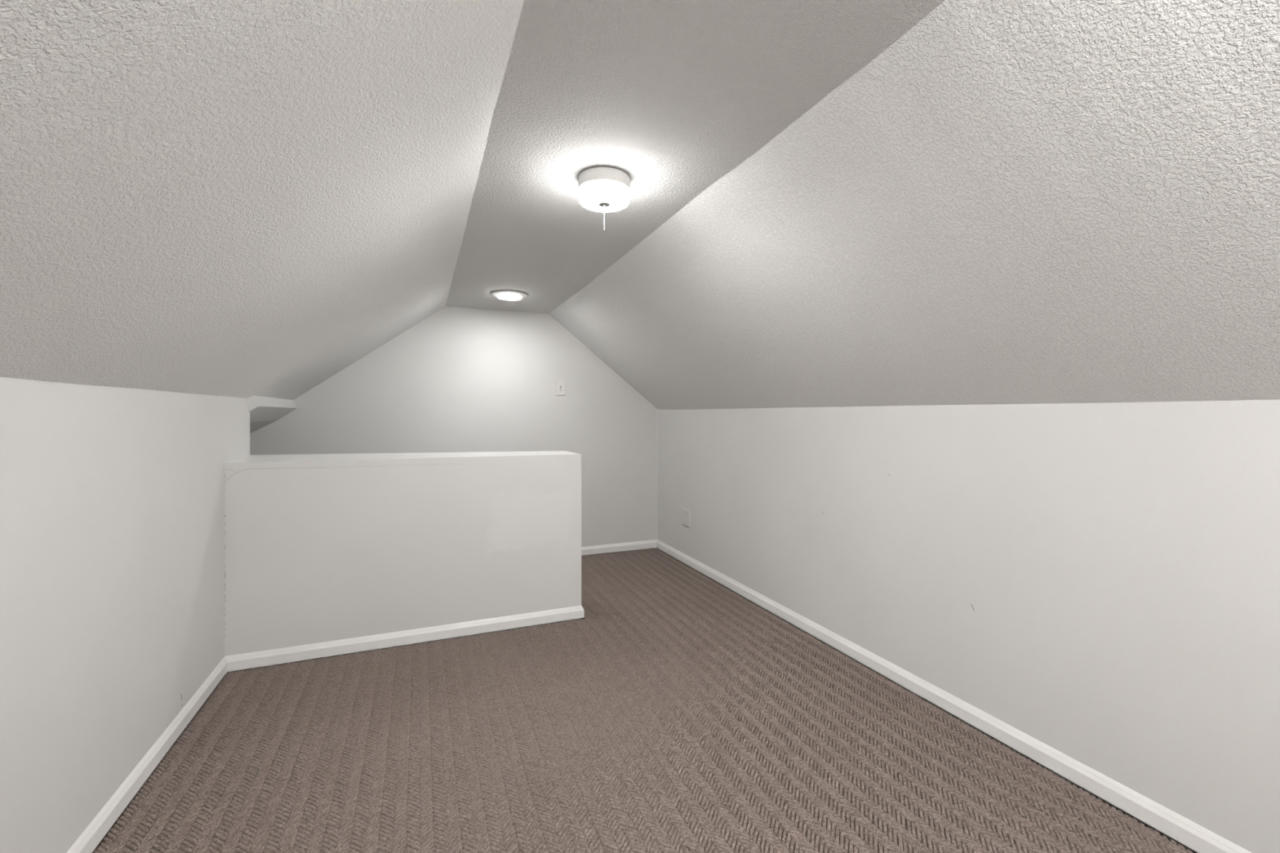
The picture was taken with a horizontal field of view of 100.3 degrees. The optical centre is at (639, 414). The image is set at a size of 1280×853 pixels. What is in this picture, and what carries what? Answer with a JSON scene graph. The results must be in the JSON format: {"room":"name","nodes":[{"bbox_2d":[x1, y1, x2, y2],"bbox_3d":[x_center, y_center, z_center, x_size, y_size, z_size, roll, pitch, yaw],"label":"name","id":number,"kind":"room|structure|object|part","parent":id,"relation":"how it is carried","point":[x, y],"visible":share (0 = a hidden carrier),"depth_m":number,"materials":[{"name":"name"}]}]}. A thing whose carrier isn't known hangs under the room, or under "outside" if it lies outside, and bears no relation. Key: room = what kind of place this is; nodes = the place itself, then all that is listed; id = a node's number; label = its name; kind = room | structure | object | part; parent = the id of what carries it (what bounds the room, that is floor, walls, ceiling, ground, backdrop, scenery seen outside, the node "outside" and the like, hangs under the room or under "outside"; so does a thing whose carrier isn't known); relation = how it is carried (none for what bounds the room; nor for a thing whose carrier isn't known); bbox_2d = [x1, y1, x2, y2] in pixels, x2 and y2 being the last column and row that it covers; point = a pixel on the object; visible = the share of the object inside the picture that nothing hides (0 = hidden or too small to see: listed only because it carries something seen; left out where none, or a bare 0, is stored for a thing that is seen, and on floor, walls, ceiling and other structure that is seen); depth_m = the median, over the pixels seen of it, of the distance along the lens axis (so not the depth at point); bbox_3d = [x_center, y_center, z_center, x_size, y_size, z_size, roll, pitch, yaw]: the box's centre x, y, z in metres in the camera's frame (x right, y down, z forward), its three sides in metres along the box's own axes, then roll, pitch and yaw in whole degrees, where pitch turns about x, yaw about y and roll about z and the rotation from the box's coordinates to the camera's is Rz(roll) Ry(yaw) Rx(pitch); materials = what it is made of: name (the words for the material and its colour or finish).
{"room":"attic room","nodes":[
{"label":"attic room","id":0,"kind":"room"},
{"bbox_2d":[0,377,249,852],"bbox_3d":[-0.939,0.533,0.104,0.090,1.233,5.508,0,0,-22],"label":"wall","id":1,"kind":"structure","parent":0,"point":[112,499],"depth_m":1.39,"materials":[{"name":"paint"}]},
{"bbox_2d":[66,656,226,852],"bbox_3d":[-0.821,1.085,-0.049,0.012,0.065,5.135,0,0,-22],"label":"baseboard","id":2,"kind":"structure","parent":1,"relation":"attached to","point":[104,820],"depth_m":1.62,"materials":[{"name":"white paint"}]},
{"bbox_2d":[0,0,524,399],"bbox_3d":[-0.644,-0.452,0.724,1.003,0.755,6.430,0,0,-22],"label":"ceiling","id":3,"kind":"structure","parent":0,"point":[235,198],"depth_m":0.98,"materials":[{"name":"white paint"}]},
{"bbox_2d":[249,420,276,433],"bbox_3d":[-2.523,0.225,2.897,0.745,0.470,0.920,0,0,-22],"label":"ceiling","id":4,"kind":"structure","parent":0,"point":[255,425],"depth_m":3.26,"materials":[{"name":"paint"}]},
{"bbox_2d":[248,395,297,422],"bbox_3d":[-2.150,-0.037,3.051,0.160,0.156,0.920,0,0,-22],"label":"shelf","id":5,"kind":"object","parent":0,"point":[260,408],"depth_m":2.98,"materials":[{"name":"paint"}]},
{"bbox_2d":[224,450,581,673],"bbox_3d":[-1.134,0.862,2.800,1.606,1.317,0.374,0,0,-22],"label":"wall","id":6,"kind":"structure","parent":0,"point":[319,548],"depth_m":2.58,"materials":[{"name":"paint"}]},
{"bbox_2d":[225,605,584,671],"bbox_3d":[-1.122,1.085,2.786,1.619,0.065,0.362,0,0,-22],"label":"baseboard","id":7,"kind":"structure","parent":6,"relation":"attached to","point":[308,651],"depth_m":2.57,"materials":[{"name":"white paint"}]},
{"bbox_2d":[249,306,657,555],"bbox_3d":[-1.582,1.105,3.830,3.796,3.830,0.091,0,0,-22],"label":"wall","id":8,"kind":"structure","parent":0,"point":[458,380],"depth_m":3.98,"materials":[{"name":"paint"}]},
{"bbox_2d":[555,380,565,395],"bbox_3d":[-0.617,-0.205,4.163,0.075,0.116,0.021,0,0,-22],"label":"light switch","id":9,"kind":"object","parent":8,"relation":"attached to","point":[560,384],"visible":1,"depth_m":4.17,"materials":[{"name":"white plastic"}]},
{"bbox_2d":[581,539,657,555],"bbox_3d":[-0.492,1.085,4.218,1.386,0.065,0.012,0,0,-22],"label":"baseboard","id":10,"kind":"structure","parent":8,"relation":"attached to","point":[587,550],"depth_m":4.34,"materials":[{"name":"white paint"}]},
{"bbox_2d":[92,587,1159,852],"bbox_3d":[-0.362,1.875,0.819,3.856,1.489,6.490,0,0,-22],"label":"floor","id":11,"kind":"structure","parent":0,"point":[680,588],"depth_m":1.67,"materials":[{"name":"brown carpet"}]},
{"bbox_2d":[93,548,1195,852],"bbox_3d":[0.151,1.125,1.025,2.606,0.016,6.380,0,0,-22],"label":"carpet","id":12,"kind":"object","parent":11,"relation":"on","point":[413,736],"visible":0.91,"depth_m":1.76,"materials":[{"name":"brown carpet"}]},
{"bbox_2d":[445,0,945,313],"bbox_3d":[0.162,-0.809,1.057,0.765,0.060,6.430,0,0,-22],"label":"ceiling","id":13,"kind":"structure","parent":0,"point":[673,96],"depth_m":1.36,"materials":[{"name":"white paint"}]},
{"bbox_2d":[491,289,527,300],"bbox_3d":[-0.845,-0.764,3.459,0.230,0.028,0.230,0,0,-22],"label":"recessed light","id":14,"kind":"object","parent":13,"relation":"in","point":[508,295],"visible":1,"depth_m":3.40,"materials":[{"name":"white glass"}]},
{"bbox_2d":[578,167,630,230],"bbox_3d":[-0.118,-0.692,1.757,0.169,0.173,0.169,0,0,-22],"label":"ceiling lamp","id":15,"kind":"object","parent":13,"relation":"attached to","point":[601,189],"visible":1,"depth_m":1.70,"materials":[{"name":"white glass"}]},
{"bbox_3d":[-0.118,-0.713,1.757,0.169,0.044,0.169,0,0,-22],"label":"lamp shade","id":16,"kind":"part","parent":15,"relation":"part of","materials":[{"name":"white glass"}]},
{"bbox_2d":[548,0,1279,409],"bbox_3d":[0.943,-0.431,1.379,0.972,0.796,6.430,0,0,-22],"label":"ceiling","id":17,"kind":"structure","parent":0,"point":[1012,202],"depth_m":1.31,"materials":[{"name":"white paint"}]},
{"bbox_2d":[657,399,1279,852],"bbox_3d":[1.391,0.552,1.563,0.086,1.196,6.430,0,0,-22],"label":"wall","id":18,"kind":"structure","parent":0,"point":[1100,582],"depth_m":1.70,"materials":[{"name":"paint"}]},
{"bbox_2d":[681,508,690,527],"bbox_3d":[0.345,0.773,3.989,0.012,0.116,0.118,0,0,-22],"label":"blank wall plate","id":19,"kind":"object","parent":18,"relation":"attached to","point":[686,514],"visible":1,"depth_m":3.98,"materials":[{"name":"paint"}]},
{"bbox_2d":[656,539,1251,852],"bbox_3d":[1.359,1.085,1.529,0.012,0.065,6.392,0,0,-22],"label":"baseboard","id":20,"kind":"structure","parent":18,"relation":"attached to","point":[1188,833],"depth_m":1.79,"materials":[{"name":"white paint"}]}
]}

